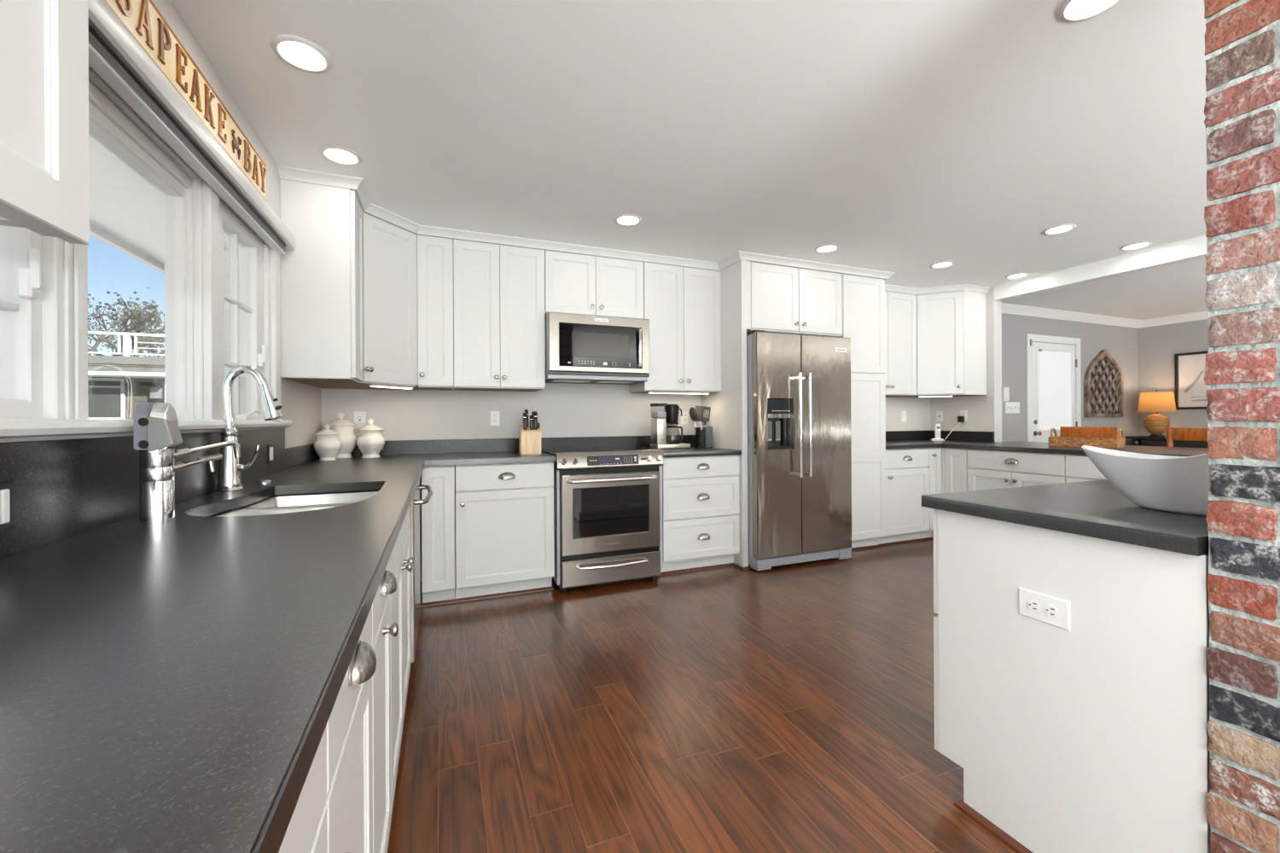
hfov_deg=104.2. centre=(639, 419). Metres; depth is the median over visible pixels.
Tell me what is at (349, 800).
base cabinet
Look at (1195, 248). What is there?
ceiling beam
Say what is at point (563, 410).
wall
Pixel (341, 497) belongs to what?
basin
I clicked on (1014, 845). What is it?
baseboard
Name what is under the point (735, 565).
baseboard
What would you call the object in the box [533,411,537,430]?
kitchen knife
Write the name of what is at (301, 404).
wall
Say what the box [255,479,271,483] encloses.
switch
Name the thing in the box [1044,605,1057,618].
receptacle
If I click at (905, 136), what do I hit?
ceiling
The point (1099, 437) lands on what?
wicker basket
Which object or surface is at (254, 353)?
window
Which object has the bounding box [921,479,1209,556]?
countertop
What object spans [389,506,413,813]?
base cabinet
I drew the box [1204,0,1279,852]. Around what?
brick pier
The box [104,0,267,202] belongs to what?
sign
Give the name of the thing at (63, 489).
backsplash
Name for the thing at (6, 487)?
outlet
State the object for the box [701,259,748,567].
panel
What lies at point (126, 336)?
roof railing
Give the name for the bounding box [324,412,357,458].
canister
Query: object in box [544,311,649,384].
microwave
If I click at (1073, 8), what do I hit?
diffuser
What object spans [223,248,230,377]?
wall
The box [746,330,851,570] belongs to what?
refrigerator
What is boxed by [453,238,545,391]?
upper cabinet
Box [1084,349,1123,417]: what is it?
art
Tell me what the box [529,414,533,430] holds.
kitchen knife
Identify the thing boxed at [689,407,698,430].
spoon
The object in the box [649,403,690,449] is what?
coffee maker
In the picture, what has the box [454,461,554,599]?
base cabinet
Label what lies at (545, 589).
baseboard
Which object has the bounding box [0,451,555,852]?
countertop
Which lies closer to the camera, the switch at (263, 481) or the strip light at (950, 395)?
the switch at (263, 481)
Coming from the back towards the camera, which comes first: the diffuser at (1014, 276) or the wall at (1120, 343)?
the wall at (1120, 343)
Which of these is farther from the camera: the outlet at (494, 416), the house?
the house
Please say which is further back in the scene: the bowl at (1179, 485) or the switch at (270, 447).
the switch at (270, 447)
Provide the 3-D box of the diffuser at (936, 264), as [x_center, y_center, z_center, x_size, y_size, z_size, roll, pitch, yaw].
[2.505,-1.280,4.128,0.132,0.003,0.132,0,0,-22]
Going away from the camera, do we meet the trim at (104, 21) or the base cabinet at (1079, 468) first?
the trim at (104, 21)
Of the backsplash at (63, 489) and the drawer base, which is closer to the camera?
the backsplash at (63, 489)
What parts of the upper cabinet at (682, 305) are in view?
door, door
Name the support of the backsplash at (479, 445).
attached to the wall at (563, 410)
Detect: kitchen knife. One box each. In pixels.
[523,412,527,430]
[524,409,529,426]
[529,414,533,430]
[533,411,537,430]
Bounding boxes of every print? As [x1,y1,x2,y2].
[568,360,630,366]
[1174,350,1208,409]
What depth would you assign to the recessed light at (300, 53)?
1.71 m
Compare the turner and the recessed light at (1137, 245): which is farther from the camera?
the turner
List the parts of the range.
knob, knob, control panel, oven door, drawer, handle, handle, knob, knob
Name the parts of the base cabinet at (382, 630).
drawer, door, cup pull, knob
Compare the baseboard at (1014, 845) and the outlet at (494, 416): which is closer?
the baseboard at (1014, 845)
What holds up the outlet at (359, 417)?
attached to the wall at (563, 410)
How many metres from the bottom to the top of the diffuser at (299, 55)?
0.003 m
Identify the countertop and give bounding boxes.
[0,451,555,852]
[647,446,741,457]
[885,440,1207,456]
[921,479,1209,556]
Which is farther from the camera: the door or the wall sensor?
the door
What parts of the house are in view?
pane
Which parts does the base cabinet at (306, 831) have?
drawer, door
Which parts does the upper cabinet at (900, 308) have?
door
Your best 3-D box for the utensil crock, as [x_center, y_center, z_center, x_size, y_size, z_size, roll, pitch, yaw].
[0.505,0.155,4.140,0.090,0.172,0.090,0,0,-22]
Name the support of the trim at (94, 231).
attached to the soffit
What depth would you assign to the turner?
4.20 m
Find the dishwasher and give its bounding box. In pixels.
[409,479,433,663]
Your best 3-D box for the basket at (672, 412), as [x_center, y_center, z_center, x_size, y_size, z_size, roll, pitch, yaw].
[0.259,-0.037,4.050,0.124,0.135,0.124,0,0,-26]
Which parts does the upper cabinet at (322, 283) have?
door, knob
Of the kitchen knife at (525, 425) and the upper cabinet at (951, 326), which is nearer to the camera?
the kitchen knife at (525, 425)
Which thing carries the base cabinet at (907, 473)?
on the floor
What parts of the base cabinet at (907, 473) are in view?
drawer, cup pull, door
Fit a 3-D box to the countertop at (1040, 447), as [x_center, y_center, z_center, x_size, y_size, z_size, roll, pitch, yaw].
[3.311,0.243,3.902,1.764,0.034,3.002,0,0,-22]
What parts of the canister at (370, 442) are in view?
lid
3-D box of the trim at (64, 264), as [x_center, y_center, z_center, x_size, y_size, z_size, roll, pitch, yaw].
[-1.438,-0.432,1.468,0.118,0.895,2.060,0,0,-22]
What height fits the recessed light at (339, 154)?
0.008 m
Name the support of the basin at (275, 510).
in the sink at (276, 504)
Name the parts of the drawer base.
drawer, drawer, drawer, cup pull, cup pull, cup pull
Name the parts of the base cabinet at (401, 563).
door, false drawer, door, knob, knob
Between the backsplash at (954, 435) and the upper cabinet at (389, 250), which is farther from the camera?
the backsplash at (954, 435)
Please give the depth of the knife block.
3.47 m
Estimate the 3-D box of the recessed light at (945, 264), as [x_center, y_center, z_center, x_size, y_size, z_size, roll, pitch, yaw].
[2.505,-1.278,4.128,0.180,0.008,0.180,0,0,-22]
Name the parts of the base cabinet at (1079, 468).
door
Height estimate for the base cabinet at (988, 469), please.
0.875 m
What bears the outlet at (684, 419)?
attached to the wall at (563, 410)
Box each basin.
[207,503,351,517]
[237,489,379,510]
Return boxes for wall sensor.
[1001,387,1009,401]
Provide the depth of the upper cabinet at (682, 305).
3.98 m
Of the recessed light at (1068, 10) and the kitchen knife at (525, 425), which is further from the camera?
the kitchen knife at (525, 425)
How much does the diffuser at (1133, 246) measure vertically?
0.003 m
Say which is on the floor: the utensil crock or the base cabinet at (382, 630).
the base cabinet at (382, 630)
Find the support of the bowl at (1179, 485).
on the countertop at (1094, 509)
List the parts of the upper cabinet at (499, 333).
door, door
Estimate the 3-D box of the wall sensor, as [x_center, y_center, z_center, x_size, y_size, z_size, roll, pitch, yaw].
[4.142,-0.280,5.637,0.088,0.161,0.030,0,0,-22]
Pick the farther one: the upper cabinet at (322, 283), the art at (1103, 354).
the art at (1103, 354)
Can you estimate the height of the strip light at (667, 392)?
0.012 m
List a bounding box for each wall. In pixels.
[151,0,321,510]
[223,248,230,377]
[321,383,930,581]
[930,286,1002,448]
[1001,313,1138,445]
[1137,319,1208,436]
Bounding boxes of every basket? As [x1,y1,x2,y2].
[664,406,679,423]
[1047,426,1125,448]
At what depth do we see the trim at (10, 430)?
1.07 m
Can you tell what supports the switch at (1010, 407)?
attached to the wall at (1120, 343)
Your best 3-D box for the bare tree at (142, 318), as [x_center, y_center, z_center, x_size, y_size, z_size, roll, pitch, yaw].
[-18.665,-1.560,18.437,7.626,6.651,5.552,0,0,3]
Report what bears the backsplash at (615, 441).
attached to the wall at (563, 410)
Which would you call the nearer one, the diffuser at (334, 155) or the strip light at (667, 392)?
the diffuser at (334, 155)
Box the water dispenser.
[133,402,240,524]
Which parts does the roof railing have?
post, rail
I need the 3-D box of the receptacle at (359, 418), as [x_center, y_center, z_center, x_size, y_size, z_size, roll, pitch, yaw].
[-1.929,0.008,3.426,0.034,0.068,0.003,0,0,-22]
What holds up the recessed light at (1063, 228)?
in the ceiling
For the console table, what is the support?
on the floor
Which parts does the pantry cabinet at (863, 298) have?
filler panel, door, door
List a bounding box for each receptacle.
[356,415,362,424]
[1027,599,1039,612]
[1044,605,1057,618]
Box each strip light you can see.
[368,384,413,389]
[647,391,709,394]
[918,395,953,397]
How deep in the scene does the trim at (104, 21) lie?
1.39 m
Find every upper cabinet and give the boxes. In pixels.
[0,0,89,244]
[279,179,369,383]
[298,203,419,389]
[417,234,453,390]
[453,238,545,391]
[544,250,643,319]
[629,261,721,394]
[746,261,842,337]
[884,290,916,397]
[890,290,986,397]
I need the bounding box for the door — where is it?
[1025,333,1081,442]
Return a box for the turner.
[695,406,703,427]
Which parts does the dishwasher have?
door, handle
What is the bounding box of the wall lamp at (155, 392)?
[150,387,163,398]
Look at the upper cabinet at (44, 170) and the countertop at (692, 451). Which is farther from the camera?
the countertop at (692, 451)
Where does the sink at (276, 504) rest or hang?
in the countertop at (173, 687)
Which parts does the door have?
knob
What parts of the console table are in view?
carved drawer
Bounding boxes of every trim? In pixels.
[0,419,292,442]
[40,64,281,419]
[87,0,296,250]
[89,223,164,273]
[277,164,990,294]
[1001,302,1207,328]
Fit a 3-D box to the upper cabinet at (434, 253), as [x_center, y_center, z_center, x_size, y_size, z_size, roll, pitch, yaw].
[-1.413,-0.735,3.442,0.220,1.052,0.367,0,0,-22]
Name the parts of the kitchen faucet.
spout, lever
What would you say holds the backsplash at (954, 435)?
attached to the wall at (984, 413)
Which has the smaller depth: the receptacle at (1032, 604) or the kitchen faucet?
the receptacle at (1032, 604)
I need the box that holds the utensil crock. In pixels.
[695,427,706,448]
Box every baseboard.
[420,586,553,607]
[660,563,750,575]
[851,536,933,551]
[953,798,1033,852]
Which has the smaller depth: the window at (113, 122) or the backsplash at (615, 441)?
the window at (113, 122)
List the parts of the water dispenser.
plate, short spout, long spout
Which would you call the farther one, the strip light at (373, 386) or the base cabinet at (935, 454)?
the base cabinet at (935, 454)
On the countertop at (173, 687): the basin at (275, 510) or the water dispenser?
the water dispenser
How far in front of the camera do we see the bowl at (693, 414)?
4.15 m
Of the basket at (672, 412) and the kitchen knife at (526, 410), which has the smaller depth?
the kitchen knife at (526, 410)
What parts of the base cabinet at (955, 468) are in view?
filler panel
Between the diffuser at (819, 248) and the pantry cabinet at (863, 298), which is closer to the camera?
the diffuser at (819, 248)
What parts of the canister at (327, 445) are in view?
lid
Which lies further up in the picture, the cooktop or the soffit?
the soffit
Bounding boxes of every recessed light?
[270,34,332,72]
[319,145,362,165]
[613,214,642,226]
[814,244,839,252]
[929,261,954,267]
[1005,273,1029,279]
[1041,223,1076,234]
[1056,0,1122,22]
[1118,241,1152,250]
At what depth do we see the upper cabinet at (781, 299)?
4.01 m
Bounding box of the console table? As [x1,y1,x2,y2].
[1123,436,1208,448]
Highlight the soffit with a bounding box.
[88,133,229,265]
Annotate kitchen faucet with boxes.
[215,365,282,492]
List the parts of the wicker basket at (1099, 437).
handle, handle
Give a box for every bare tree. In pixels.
[87,287,164,356]
[87,294,164,356]
[87,312,164,357]
[96,326,164,357]
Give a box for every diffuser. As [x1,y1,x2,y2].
[279,41,325,69]
[325,149,356,162]
[617,216,638,224]
[817,246,836,251]
[932,262,951,267]
[1008,273,1026,278]
[1047,226,1071,232]
[1065,0,1115,17]
[1123,243,1148,249]
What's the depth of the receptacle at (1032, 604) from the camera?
1.29 m
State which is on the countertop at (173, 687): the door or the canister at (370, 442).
the canister at (370, 442)
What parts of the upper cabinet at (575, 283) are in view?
door, door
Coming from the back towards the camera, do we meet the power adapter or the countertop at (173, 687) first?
the power adapter
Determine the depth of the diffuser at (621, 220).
3.17 m
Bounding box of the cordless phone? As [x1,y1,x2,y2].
[930,424,944,441]
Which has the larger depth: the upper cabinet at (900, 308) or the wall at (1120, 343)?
the wall at (1120, 343)
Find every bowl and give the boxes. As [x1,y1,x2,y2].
[689,407,698,421]
[1081,445,1208,516]
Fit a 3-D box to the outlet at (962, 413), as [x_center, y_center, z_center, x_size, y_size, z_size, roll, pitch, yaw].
[3.326,-0.030,5.118,0.008,0.116,0.072,0,0,-22]
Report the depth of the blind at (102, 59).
1.40 m
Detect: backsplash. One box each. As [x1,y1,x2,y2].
[0,428,285,559]
[285,443,319,469]
[351,438,518,456]
[541,435,695,449]
[885,430,930,441]
[930,430,994,442]
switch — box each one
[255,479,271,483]
[267,443,273,464]
[901,410,906,421]
[1005,401,1019,413]
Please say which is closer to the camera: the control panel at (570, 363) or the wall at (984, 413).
the control panel at (570, 363)
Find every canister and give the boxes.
[313,423,341,460]
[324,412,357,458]
[356,418,384,458]
[704,426,712,448]
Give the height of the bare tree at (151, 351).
7.900 m
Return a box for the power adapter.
[957,416,964,422]
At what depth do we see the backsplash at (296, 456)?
2.75 m
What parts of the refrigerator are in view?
door, handle, handle, door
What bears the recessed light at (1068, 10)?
in the ceiling
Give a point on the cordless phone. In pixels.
(937, 427)
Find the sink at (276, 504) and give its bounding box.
[207,489,379,517]
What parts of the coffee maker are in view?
tank lid, foot plate, basket lid, carafe handle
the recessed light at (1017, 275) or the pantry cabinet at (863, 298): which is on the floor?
the pantry cabinet at (863, 298)
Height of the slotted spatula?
0.327 m
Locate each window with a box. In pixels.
[0,225,41,419]
[88,65,203,419]
[219,197,266,419]
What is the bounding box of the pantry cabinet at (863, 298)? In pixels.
[840,273,885,548]
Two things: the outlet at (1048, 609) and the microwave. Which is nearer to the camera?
the outlet at (1048, 609)
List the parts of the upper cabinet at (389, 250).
door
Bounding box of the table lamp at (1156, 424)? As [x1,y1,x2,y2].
[1137,389,1176,436]
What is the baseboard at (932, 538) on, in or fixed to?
on the floor
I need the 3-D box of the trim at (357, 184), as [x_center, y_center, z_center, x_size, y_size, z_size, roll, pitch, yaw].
[0.755,-1.248,3.813,5.739,0.051,0.614,0,0,-22]
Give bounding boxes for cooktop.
[541,447,647,455]
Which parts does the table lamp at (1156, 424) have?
lamp shade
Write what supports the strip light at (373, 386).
attached to the upper cabinet at (389, 250)
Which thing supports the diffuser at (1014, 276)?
attached to the recessed light at (1017, 275)
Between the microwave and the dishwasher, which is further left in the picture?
the dishwasher
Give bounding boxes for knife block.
[518,424,541,454]
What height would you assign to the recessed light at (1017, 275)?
0.008 m
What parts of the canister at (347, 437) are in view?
lid, lid knob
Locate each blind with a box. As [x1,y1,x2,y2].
[88,24,285,254]
[1038,350,1070,429]
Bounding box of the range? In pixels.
[541,447,663,593]
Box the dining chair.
[1165,427,1207,447]
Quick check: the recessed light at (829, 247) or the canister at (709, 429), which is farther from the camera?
the canister at (709, 429)
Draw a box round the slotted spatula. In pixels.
[701,406,710,427]
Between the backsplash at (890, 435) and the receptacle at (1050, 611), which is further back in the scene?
the backsplash at (890, 435)
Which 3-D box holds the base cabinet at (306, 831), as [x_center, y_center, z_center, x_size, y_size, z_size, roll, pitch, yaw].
[-0.525,0.723,0.214,0.632,0.875,0.586,0,0,-22]
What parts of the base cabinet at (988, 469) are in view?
door, cup pull, drawer, door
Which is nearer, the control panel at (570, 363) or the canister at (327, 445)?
the canister at (327, 445)
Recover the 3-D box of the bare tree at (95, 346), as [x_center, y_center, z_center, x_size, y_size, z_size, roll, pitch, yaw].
[-27.179,-2.178,23.713,4.770,7.977,8.403,0,0,0]
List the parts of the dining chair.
leg, rail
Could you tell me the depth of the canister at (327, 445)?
3.02 m
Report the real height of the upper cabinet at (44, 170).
1.040 m
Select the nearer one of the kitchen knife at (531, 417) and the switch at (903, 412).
the kitchen knife at (531, 417)
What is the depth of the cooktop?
3.75 m
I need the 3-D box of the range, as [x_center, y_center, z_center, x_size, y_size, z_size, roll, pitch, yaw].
[-0.285,0.690,3.660,0.774,0.939,0.674,0,0,-22]
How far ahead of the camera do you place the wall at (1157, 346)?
6.39 m
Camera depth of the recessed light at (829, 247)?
3.71 m
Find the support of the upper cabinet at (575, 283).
attached to the wall at (563, 410)
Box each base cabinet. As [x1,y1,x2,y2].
[278,725,349,852]
[324,605,376,852]
[372,558,398,852]
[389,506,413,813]
[421,465,455,603]
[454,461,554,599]
[878,448,929,544]
[920,448,942,538]
[932,509,1210,852]
[942,448,968,493]
[967,448,1070,491]
[1064,454,1106,482]
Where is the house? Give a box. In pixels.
[87,354,165,419]
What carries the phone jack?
attached to the wall at (984, 413)
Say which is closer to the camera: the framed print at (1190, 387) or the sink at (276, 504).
the sink at (276, 504)
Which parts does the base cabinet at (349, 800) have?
door, drawer, cup pull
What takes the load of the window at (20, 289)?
in the wall at (301, 404)
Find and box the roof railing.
[87,331,164,356]
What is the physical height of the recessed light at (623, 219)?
0.008 m
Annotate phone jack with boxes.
[936,411,942,421]
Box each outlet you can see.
[0,480,13,531]
[354,412,366,428]
[489,411,500,426]
[680,411,688,424]
[960,410,966,421]
[1018,587,1070,631]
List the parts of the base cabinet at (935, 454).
door, filler panel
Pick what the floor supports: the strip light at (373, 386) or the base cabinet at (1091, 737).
the base cabinet at (1091, 737)
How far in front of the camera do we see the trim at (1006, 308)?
6.14 m
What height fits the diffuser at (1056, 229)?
0.003 m
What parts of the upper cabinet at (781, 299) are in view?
filler panel, door, door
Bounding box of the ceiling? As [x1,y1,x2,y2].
[170,0,1207,319]
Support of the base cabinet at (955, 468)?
on the floor
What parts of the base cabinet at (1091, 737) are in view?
drawer, drawer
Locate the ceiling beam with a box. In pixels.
[994,235,1206,301]
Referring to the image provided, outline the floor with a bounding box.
[387,530,1016,852]
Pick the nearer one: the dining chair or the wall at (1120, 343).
the dining chair
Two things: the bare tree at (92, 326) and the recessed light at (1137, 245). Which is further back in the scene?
the bare tree at (92, 326)
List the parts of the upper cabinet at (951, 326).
door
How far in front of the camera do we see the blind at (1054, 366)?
5.97 m
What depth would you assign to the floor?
1.90 m
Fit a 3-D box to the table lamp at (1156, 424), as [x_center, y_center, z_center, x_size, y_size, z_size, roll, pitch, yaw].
[6.511,-0.075,6.273,0.344,0.597,0.344,0,0,-22]
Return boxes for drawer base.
[660,454,739,572]
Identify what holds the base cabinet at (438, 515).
on the floor

